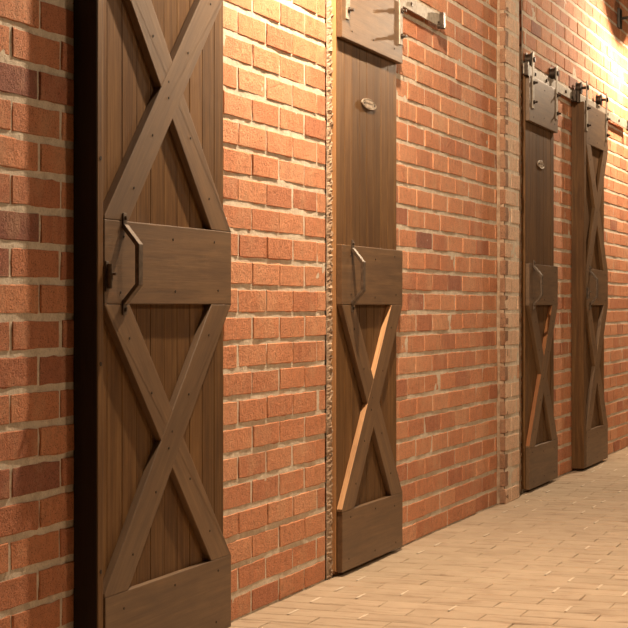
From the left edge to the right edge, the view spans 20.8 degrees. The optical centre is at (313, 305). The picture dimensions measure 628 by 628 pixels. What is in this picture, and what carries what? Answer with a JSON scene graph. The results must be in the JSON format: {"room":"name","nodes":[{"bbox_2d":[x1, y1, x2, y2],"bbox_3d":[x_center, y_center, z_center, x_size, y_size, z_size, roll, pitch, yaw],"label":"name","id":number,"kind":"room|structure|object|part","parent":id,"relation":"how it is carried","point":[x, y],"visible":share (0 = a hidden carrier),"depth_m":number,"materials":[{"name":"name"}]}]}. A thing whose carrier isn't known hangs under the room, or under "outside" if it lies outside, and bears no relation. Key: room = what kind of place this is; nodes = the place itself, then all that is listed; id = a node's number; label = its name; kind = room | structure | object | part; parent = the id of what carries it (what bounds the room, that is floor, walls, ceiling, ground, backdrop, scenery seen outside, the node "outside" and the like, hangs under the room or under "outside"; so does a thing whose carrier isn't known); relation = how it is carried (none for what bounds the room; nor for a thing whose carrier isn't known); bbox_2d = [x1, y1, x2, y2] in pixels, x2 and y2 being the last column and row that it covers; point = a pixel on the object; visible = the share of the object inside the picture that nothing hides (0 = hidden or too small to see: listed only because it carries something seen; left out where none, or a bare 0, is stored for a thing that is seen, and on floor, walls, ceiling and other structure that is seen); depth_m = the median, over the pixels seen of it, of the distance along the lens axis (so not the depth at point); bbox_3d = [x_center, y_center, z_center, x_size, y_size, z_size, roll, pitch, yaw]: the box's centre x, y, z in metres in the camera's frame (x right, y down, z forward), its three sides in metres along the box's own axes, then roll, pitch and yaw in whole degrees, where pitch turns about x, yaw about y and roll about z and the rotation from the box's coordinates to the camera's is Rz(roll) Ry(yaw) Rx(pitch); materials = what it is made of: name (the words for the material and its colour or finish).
{"room":"hallway","nodes":[
{"label":"hallway","id":0,"kind":"room"},
{"bbox_2d":[0,0,627,627],"bbox_3d":[0.905,-0.880,8.727,0.258,3.710,13.006,0,0,20],"label":"wall","id":1,"kind":"structure","parent":0,"point":[275,114],"depth_m":5.73,"materials":[{"name":"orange brick"}]},
{"bbox_2d":[326,0,333,578],"bbox_3d":[0.060,-0.185,6.057,0.021,2.302,0.049,0,0,20],"label":"trim","id":2,"kind":"structure","parent":1,"relation":"attached to","point":[329,144],"depth_m":6.05,"materials":[{"name":"beige stone"}]},
{"bbox_2d":[396,0,445,28],"bbox_3d":[0.291,-1.216,6.643,0.043,0.075,1.465,0,0,20],"label":"door track","id":3,"kind":"object","parent":1,"relation":"attached to","point":[439,20],"visible":1,"depth_m":7.11,"materials":[{"name":"metal"}]},
{"bbox_2d":[331,0,406,572],"bbox_3d":[0.229,-0.185,6.412,0.088,2.269,0.730,0,0,20],"label":"sliding door","id":4,"kind":"structure","parent":3,"relation":"hanging from","point":[367,36],"depth_m":6.37,"materials":[{"name":"brown wood"}]},
{"bbox_3d":[0.159,-0.108,6.168,0.050,0.262,0.025,0,0,20],"label":"pull handle","id":5,"kind":"part","parent":4,"relation":"part of","materials":[{"name":"brown metal"}]},
{"bbox_3d":[0.208,-0.757,6.416,0.007,0.040,0.170,0,0,20],"label":"number plate","id":6,"kind":"part","parent":4,"relation":"part of","materials":[{"name":"grey metal"}]},
{"bbox_3d":[0.216,-1.075,6.418,0.022,0.236,0.724,0,0,20],"label":"rail","id":7,"kind":"part","parent":4,"relation":"part of","materials":[{"name":"brown wood"}]},
{"bbox_3d":[0.216,-0.112,6.418,0.022,0.214,0.724,0,0,20],"label":"rail","id":8,"kind":"part","parent":4,"relation":"part of","materials":[{"name":"brown wood"}]},
{"bbox_3d":[0.216,0.842,6.419,0.022,0.214,0.720,0,0,20],"label":"rail","id":9,"kind":"part","parent":4,"relation":"part of","materials":[{"name":"brown wood"}]},
{"bbox_2d":[497,0,519,503],"bbox_3d":[0.958,-0.885,8.466,0.059,3.700,0.300,0,0,20],"label":"pillar","id":10,"kind":"structure","parent":1,"relation":"attached to","point":[508,110],"depth_m":8.36,"materials":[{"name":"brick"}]},
{"bbox_2d":[519,46,521,493],"bbox_3d":[1.063,-0.185,8.784,0.011,2.303,0.027,0,0,20],"label":"trim","id":11,"kind":"structure","parent":1,"relation":"attached to","point":[520,61],"depth_m":8.78,"materials":[{"name":"brown wood"}]},
{"bbox_2d":[523,62,576,101],"bbox_3d":[1.292,-1.216,9.351,0.043,0.075,1.240,0,0,20],"label":"door track","id":12,"kind":"object","parent":1,"relation":"attached to","point":[527,70],"visible":0.98,"depth_m":9.35,"materials":[{"name":"metal"}]},
{"bbox_2d":[522,52,560,489],"bbox_3d":[1.234,-0.185,9.134,0.088,2.269,0.695,0,0,20],"label":"sliding door","id":13,"kind":"structure","parent":12,"relation":"hanging from","point":[540,113],"depth_m":9.05,"materials":[{"name":"brown wood"}]},
{"bbox_3d":[1.166,-0.108,8.894,0.050,0.262,0.025,0,0,20],"label":"pull handle","id":14,"kind":"part","parent":13,"relation":"part of","materials":[{"name":"brown metal"}]},
{"bbox_3d":[1.216,-0.757,9.147,0.007,0.040,0.170,0,0,20],"label":"number plate","id":15,"kind":"part","parent":13,"relation":"part of","materials":[{"name":"grey metal"}]},
{"bbox_3d":[1.221,-1.075,9.141,0.022,0.236,0.692,0,0,20],"label":"rail","id":16,"kind":"part","parent":13,"relation":"part of","materials":[{"name":"brown wood"}]},
{"bbox_3d":[1.221,-0.112,9.141,0.022,0.214,0.692,0,0,20],"label":"rail","id":17,"kind":"part","parent":13,"relation":"part of","materials":[{"name":"brown wood"}]},
{"bbox_3d":[1.222,0.842,9.143,0.022,0.214,0.688,0,0,20],"label":"rail","id":18,"kind":"part","parent":13,"relation":"part of","materials":[{"name":"brown wood"}]},
{"bbox_2d":[577,91,627,130],"bbox_3d":[1.819,-1.216,10.766,0.053,0.075,1.740,0,0,20],"label":"door track","id":19,"kind":"object","parent":1,"relation":"attached to","point":[619,121],"visible":0.76,"depth_m":10.94,"materials":[{"name":"metal"}]},
{"bbox_2d":[571,81,610,468],"bbox_3d":[1.692,-0.185,10.320,0.123,2.269,0.756,0,0,20],"label":"sliding door","id":20,"kind":"structure","parent":19,"relation":"hanging from","point":[589,134],"depth_m":10.12,"materials":[{"name":"brown wood"}]},
{"bbox_3d":[1.657,-0.108,10.117,0.050,0.262,0.025,0,0,20],"label":"pull handle","id":21,"kind":"part","parent":20,"relation":"part of","materials":[{"name":"brown metal"}]},
{"bbox_3d":[1.659,-0.123,10.330,0.052,2.136,0.735,0,0,20],"label":"plank panel","id":22,"kind":"part","parent":20,"relation":"part of","materials":[{"name":"brown wood"}]},
{"bbox_3d":[1.707,-1.075,10.353,0.023,0.236,0.684,0,0,20],"label":"rail","id":23,"kind":"part","parent":20,"relation":"part of","materials":[{"name":"brown wood"}]},
{"bbox_3d":[1.707,-0.112,10.353,0.023,0.214,0.684,0,0,20],"label":"rail","id":24,"kind":"part","parent":20,"relation":"part of","materials":[{"name":"brown wood"}]},
{"bbox_3d":[1.708,0.842,10.354,0.023,0.214,0.680,0,0,20],"label":"rail","id":25,"kind":"part","parent":20,"relation":"part of","materials":[{"name":"brown wood"}]},
{"bbox_2d":[617,8,627,28],"bbox_3d":[2.270,-1.985,11.336,0.502,0.260,0.236,0,0,20],"label":"wall lamp","id":26,"kind":"object","parent":1,"relation":"attached to","point":[620,18],"visible":1,"depth_m":11.38,"materials":[{"name":"black metal"}]},
{"bbox_3d":[2.045,-1.920,11.419,0.022,0.130,0.090,0,0,20],"label":"mounting plate","id":27,"kind":"part","parent":26,"relation":"part of","materials":[{"name":"black metal"}]},
{"bbox_2d":[229,447,627,627],"bbox_3d":[3.370,1.089,6.751,6.250,0.252,19.000,0,0,20],"label":"floor","id":28,"kind":"structure","parent":0,"point":[555,555],"depth_m":6.12,"materials":[{"name":"tan brick pavers"}]},
{"bbox_3d":[-0.391,-1.217,4.781,0.053,0.075,1.200,0,0,20],"label":"door track","id":29,"kind":"object","parent":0,"visible":0},
{"bbox_2d":[74,0,230,627],"bbox_3d":[-0.401,-0.185,4.661,0.115,2.269,0.853,0,0,20],"label":"sliding door","id":30,"kind":"structure","parent":29,"relation":"hanging from","point":[152,233],"depth_m":4.56,"materials":[{"name":"brown wood"}]},
{"bbox_3d":[-0.467,-0.108,4.388,0.050,0.262,0.025,0,0,20],"label":"pull handle","id":31,"kind":"part","parent":30,"relation":"part of","materials":[{"name":"brown metal"}]},
{"bbox_3d":[-0.395,-0.112,4.680,0.022,0.214,0.813,0,0,20],"label":"rail","id":32,"kind":"part","parent":30,"relation":"part of","materials":[{"name":"brown wood"}]},
{"bbox_3d":[-0.394,0.842,4.682,0.022,0.214,0.809,0,0,20],"label":"rail","id":33,"kind":"part","parent":30,"relation":"part of","materials":[{"name":"brown wood"}]}
]}

